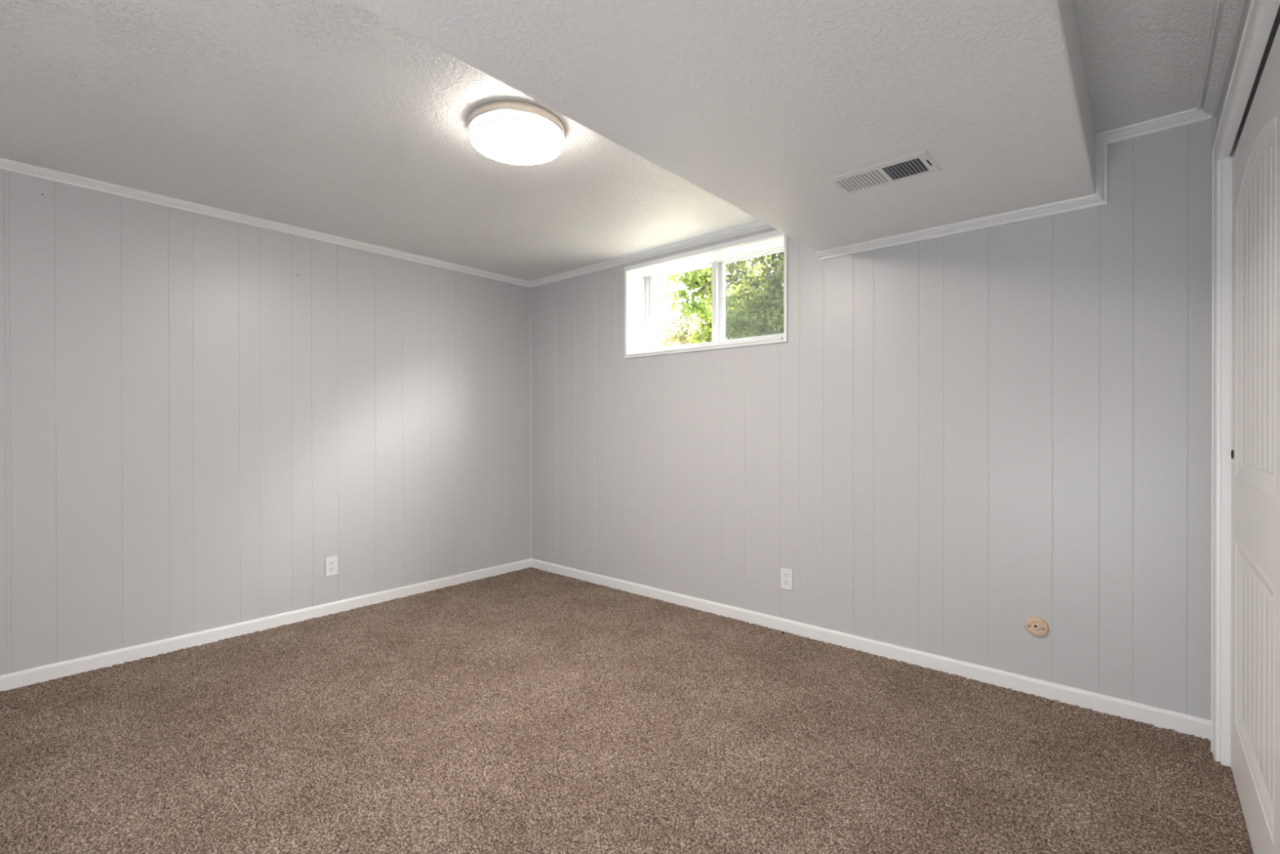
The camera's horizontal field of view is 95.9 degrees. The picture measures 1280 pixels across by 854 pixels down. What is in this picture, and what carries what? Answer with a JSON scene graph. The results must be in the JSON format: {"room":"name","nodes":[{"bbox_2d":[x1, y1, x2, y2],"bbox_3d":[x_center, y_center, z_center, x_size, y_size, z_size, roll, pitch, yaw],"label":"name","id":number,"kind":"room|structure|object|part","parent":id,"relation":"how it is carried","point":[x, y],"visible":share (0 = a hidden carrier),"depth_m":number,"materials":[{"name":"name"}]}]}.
{"room":"empty basement room","nodes":[
{"label":"empty basement room","id":0,"kind":"room"},
{"bbox_2d":[0,169,529,675],"bbox_3d":[-2.402,-0.006,2.979,0.200,2.290,4.450,0,0,41],"label":"wall","id":1,"kind":"structure","parent":0,"point":[192,422],"depth_m":3.07,"materials":[{"name":"grey paint"}]},
{"bbox_2d":[0,157,529,287],"bbox_3d":[-2.309,-1.115,2.892,0.052,0.034,4.450,0,0,41],"label":"trim","id":2,"kind":"structure","parent":1,"relation":"attached to","point":[7,165],"depth_m":3.04,"materials":[{"name":"white paint"}]},
{"bbox_2d":[0,558,530,691],"bbox_3d":[-2.320,1.091,2.913,0.013,0.073,4.450,0,0,41],"label":"baseboard","id":3,"kind":"structure","parent":1,"relation":"attached to","point":[17,679],"depth_m":3.05,"materials":[{"name":"white paint"}]},
{"bbox_2d":[325,555,337,576],"bbox_3d":[-1.847,0.833,3.462,0.008,0.114,0.070,0,0,41],"label":"power outlet","id":4,"kind":"object","parent":1,"relation":"attached to","point":[331,562],"visible":1,"depth_m":3.46,"materials":[{"name":"white plastic"}]},
{"bbox_2d":[328,566,334,571],"bbox_3d":[-1.845,0.853,3.460,0.002,0.029,0.029,0,0,41],"label":"receptacle","id":5,"kind":"object","parent":4,"relation":"attached to","point":[331,568],"depth_m":3.46,"materials":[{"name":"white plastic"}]},
{"bbox_2d":[328,560,334,564],"bbox_3d":[-1.845,0.814,3.460,0.002,0.029,0.029,0,0,41],"label":"receptacle","id":6,"kind":"object","parent":4,"relation":"attached to","point":[331,562],"depth_m":3.46,"materials":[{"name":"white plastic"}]},
{"bbox_2d":[0,0,1215,280],"bbox_3d":[-0.603,-1.188,1.413,4.967,0.120,4.850,0,0,41],"label":"ceiling","id":7,"kind":"structure","parent":0,"point":[328,117],"depth_m":2.11,"materials":[{"name":"white paint"}]},
{"bbox_2d":[467,99,564,164],"bbox_3d":[-0.461,-1.087,2.163,0.354,0.088,0.354,0,0,41],"label":"ceiling light","id":8,"kind":"object","parent":7,"relation":"attached to","point":[517,132],"visible":1,"depth_m":2.07,"materials":[{"name":"white glass"}]},
{"bbox_2d":[472,123,559,164],"bbox_3d":[-0.460,-1.048,2.163,0.320,0.010,0.320,0,0,41],"label":"diffuser","id":9,"kind":"object","parent":8,"relation":"attached to","point":[518,144],"depth_m":2.12,"materials":[{"name":"white glass"}]},
{"bbox_2d":[0,567,1253,853],"bbox_3d":[-0.819,1.123,1.609,3.983,0.011,4.446,0,0,41],"label":"floor","id":10,"kind":"structure","parent":0,"point":[482,716],"depth_m":1.98,"materials":[{"name":"brown carpet"}]},
{"bbox_2d":[348,0,1095,251],"bbox_3d":[-0.086,-1.016,0.965,1.130,0.242,4.450,0,0,41],"label":"ceiling","id":11,"kind":"structure","parent":0,"point":[753,104],"depth_m":1.54,"materials":[{"name":"white paint"}]},
{"bbox_2d":[823,149,943,195],"bbox_3d":[0.864,-0.896,2.059,0.346,0.007,0.208,0,0,41],"label":"ceiling vent","id":12,"kind":"object","parent":11,"relation":"in","point":[919,163],"visible":1,"depth_m":2.04,"materials":[{"name":"metal"}]},
{"bbox_2d":[531,119,1212,719],"bbox_3d":[0.997,-0.012,3.108,4.767,2.290,0.200,0,0,41],"label":"wall","id":13,"kind":"structure","parent":0,"point":[953,442],"depth_m":2.62,"materials":[{"name":"grey paint"}]},
{"bbox_2d":[529,287,531,558],"bbox_3d":[-0.869,-0.030,4.587,0.010,2.150,0.010,0,0,41],"label":"trim","id":14,"kind":"structure","parent":13,"relation":"attached to","point":[530,287],"depth_m":4.58,"materials":[{"name":"grey paint"}]},
{"bbox_2d":[528,221,773,287],"bbox_3d":[0.020,-1.122,3.783,2.402,0.034,0.052,0,0,41],"label":"trim","id":15,"kind":"structure","parent":13,"relation":"attached to","point":[760,225],"depth_m":3.69,"materials":[{"name":"white paint"}]},
{"bbox_2d":[624,230,787,358],"bbox_3d":[0.427,-0.772,3.618,1.194,0.617,0.270,0,0,41],"label":"window","id":16,"kind":"structure","parent":13,"relation":"in","point":[639,278],"depth_m":3.67,"materials":[{"name":"white paint"}]},
{"bbox_3d":[0.283,-0.786,3.849,0.557,0.513,0.026,0,0,41],"label":"sliding sash","id":17,"kind":"part","parent":16,"relation":"part of","materials":[{"name":"white plastic"}]},
{"bbox_3d":[0.491,-0.769,3.685,1.143,0.553,0.075,0,0,41],"label":"frame","id":18,"kind":"part","parent":16,"relation":"part of","materials":[{"name":"white plastic"}]},
{"bbox_3d":[0.709,-0.785,3.517,0.538,0.513,0.026,0,0,41],"label":"fixed sash","id":19,"kind":"part","parent":16,"relation":"part of","materials":[{"name":"clear glass"}]},
{"bbox_2d":[780,567,792,590],"bbox_3d":[0.798,0.829,3.147,0.070,0.114,0.008,0,0,41],"label":"power outlet","id":20,"kind":"object","parent":13,"relation":"attached to","point":[786,575],"visible":1,"depth_m":3.14,"materials":[{"name":"white plastic"}]},
{"bbox_2d":[783,579,788,585],"bbox_3d":[0.797,0.848,3.146,0.029,0.029,0.002,0,0,41],"label":"receptacle","id":21,"kind":"object","parent":20,"relation":"attached to","point":[785,581],"depth_m":3.15,"materials":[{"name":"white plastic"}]},
{"bbox_2d":[783,573,788,577],"bbox_3d":[0.797,0.809,3.145,0.029,0.029,0.002,0,0,41],"label":"receptacle","id":22,"kind":"object","parent":20,"relation":"attached to","point":[785,575],"depth_m":3.14,"materials":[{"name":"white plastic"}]},
{"bbox_2d":[530,558,1210,740],"bbox_3d":[0.589,1.085,3.327,3.867,0.073,0.013,0,0,41],"label":"baseboard","id":23,"kind":"structure","parent":13,"relation":"attached to","point":[1161,717],"depth_m":2.66,"materials":[{"name":"white paint"}]},
{"bbox_2d":[816,107,1213,260],"bbox_3d":[1.481,-1.003,2.517,1.464,0.266,0.052,0,0,41],"label":"trim","id":24,"kind":"structure","parent":13,"relation":"attached to","point":[1192,116],"depth_m":2.31,"materials":[{"name":"white paint"}]},
{"bbox_2d":[1024,616,1048,636],"bbox_3d":[1.651,0.832,2.405,0.082,0.082,0.013,0,0,41],"label":"wall jack","id":25,"kind":"object","parent":13,"relation":"attached to","point":[1036,626],"visible":1,"depth_m":2.40,"materials":[{"name":"beige plastic"}]},
{"bbox_2d":[1216,0,1279,761],"bbox_3d":[0.640,0.000,0.341,0.120,2.290,4.450,0,0,41],"label":"wall","id":26,"kind":"structure","parent":0,"point":[1246,3],"depth_m":1.67,"materials":[{"name":"grey paint"}]},
{"bbox_2d":[1210,116,1221,761],"bbox_3d":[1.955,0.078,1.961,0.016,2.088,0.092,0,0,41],"label":"trim","id":27,"kind":"structure","parent":26,"relation":"attached to","point":[1216,165],"depth_m":1.93,"materials":[{"name":"white paint"}]},
{"bbox_2d":[1196,0,1244,117],"bbox_3d":[0.574,-1.109,0.393,0.052,0.034,4.450,0,0,41],"label":"trim","id":28,"kind":"structure","parent":26,"relation":"attached to","point":[1227,14],"depth_m":1.72,"materials":[{"name":"white paint"}]},
{"bbox_2d":[1212,0,1269,160],"bbox_3d":[1.319,-0.922,1.225,0.016,0.081,2.028,0,0,41],"label":"trim","id":29,"kind":"structure","parent":26,"relation":"attached to","point":[1257,9],"depth_m":1.47,"materials":[{"name":"white paint"}]},
{"bbox_2d":[1220,0,1279,767],"bbox_3d":[1.371,0.092,1.186,0.119,2.066,1.844,0,0,41],"label":"trim","id":30,"kind":"structure","parent":26,"relation":"attached to","point":[1273,5],"depth_m":1.90,"materials":[{"name":"white paint"}]},
{"bbox_2d":[1231,23,1279,853],"bbox_3d":[1.642,0.122,1.527,0.039,1.985,0.944,0,0,41],"label":"door","id":31,"kind":"structure","parent":26,"relation":"in","point":[1255,162],"depth_m":1.52,"materials":[{"name":"white paint"}]},
{"bbox_3d":[1.905,0.088,1.858,0.004,0.029,0.029,0,0,41],"label":"finger pull","id":32,"kind":"part","parent":31,"relation":"part of","materials":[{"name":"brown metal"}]},
{"label":"outside","id":33,"kind":"structure","parent":0,"visible":0},
{"bbox_3d":[4.136,-0.113,14.946,22.000,0.550,21.799,0,0,41],"label":"ground","id":34,"kind":"structure","parent":33,"visible":0},
{"bbox_2d":[654,294,704,347],"bbox_3d":[0.916,-1.635,12.506,1.579,2.526,1.028,0,0,41],"label":"bush","id":35,"kind":"object","parent":34,"relation":"on","point":[680,336],"visible":0.64,"depth_m":12.43,"materials":[{"name":"green plant"}]},
{"bbox_2d":[663,266,728,343],"bbox_3d":[0.635,-1.153,6.611,0.751,1.607,0.523,0,0,7],"label":"tree","id":36,"kind":"object","parent":34,"relation":"on","point":[701,278],"visible":0.67,"depth_m":6.54,"materials":[{"name":"green plant"}]},
{"bbox_2d":[694,253,783,333],"bbox_3d":[3.198,-2.704,14.986,3.731,4.634,1.810,0,0,0],"label":"tree","id":37,"kind":"object","parent":34,"relation":"on","point":[757,266],"visible":0.09,"depth_m":14.78,"materials":[{"name":"green plant"}]},
{"bbox_2d":[703,251,783,339],"bbox_3d":[2.158,-2.025,9.984,2.237,3.323,1.748,0,0,-9],"label":"tree","id":38,"kind":"object","parent":34,"relation":"on","point":[767,314],"visible":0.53,"depth_m":9.69,"materials":[{"name":"green plant"}]}
]}

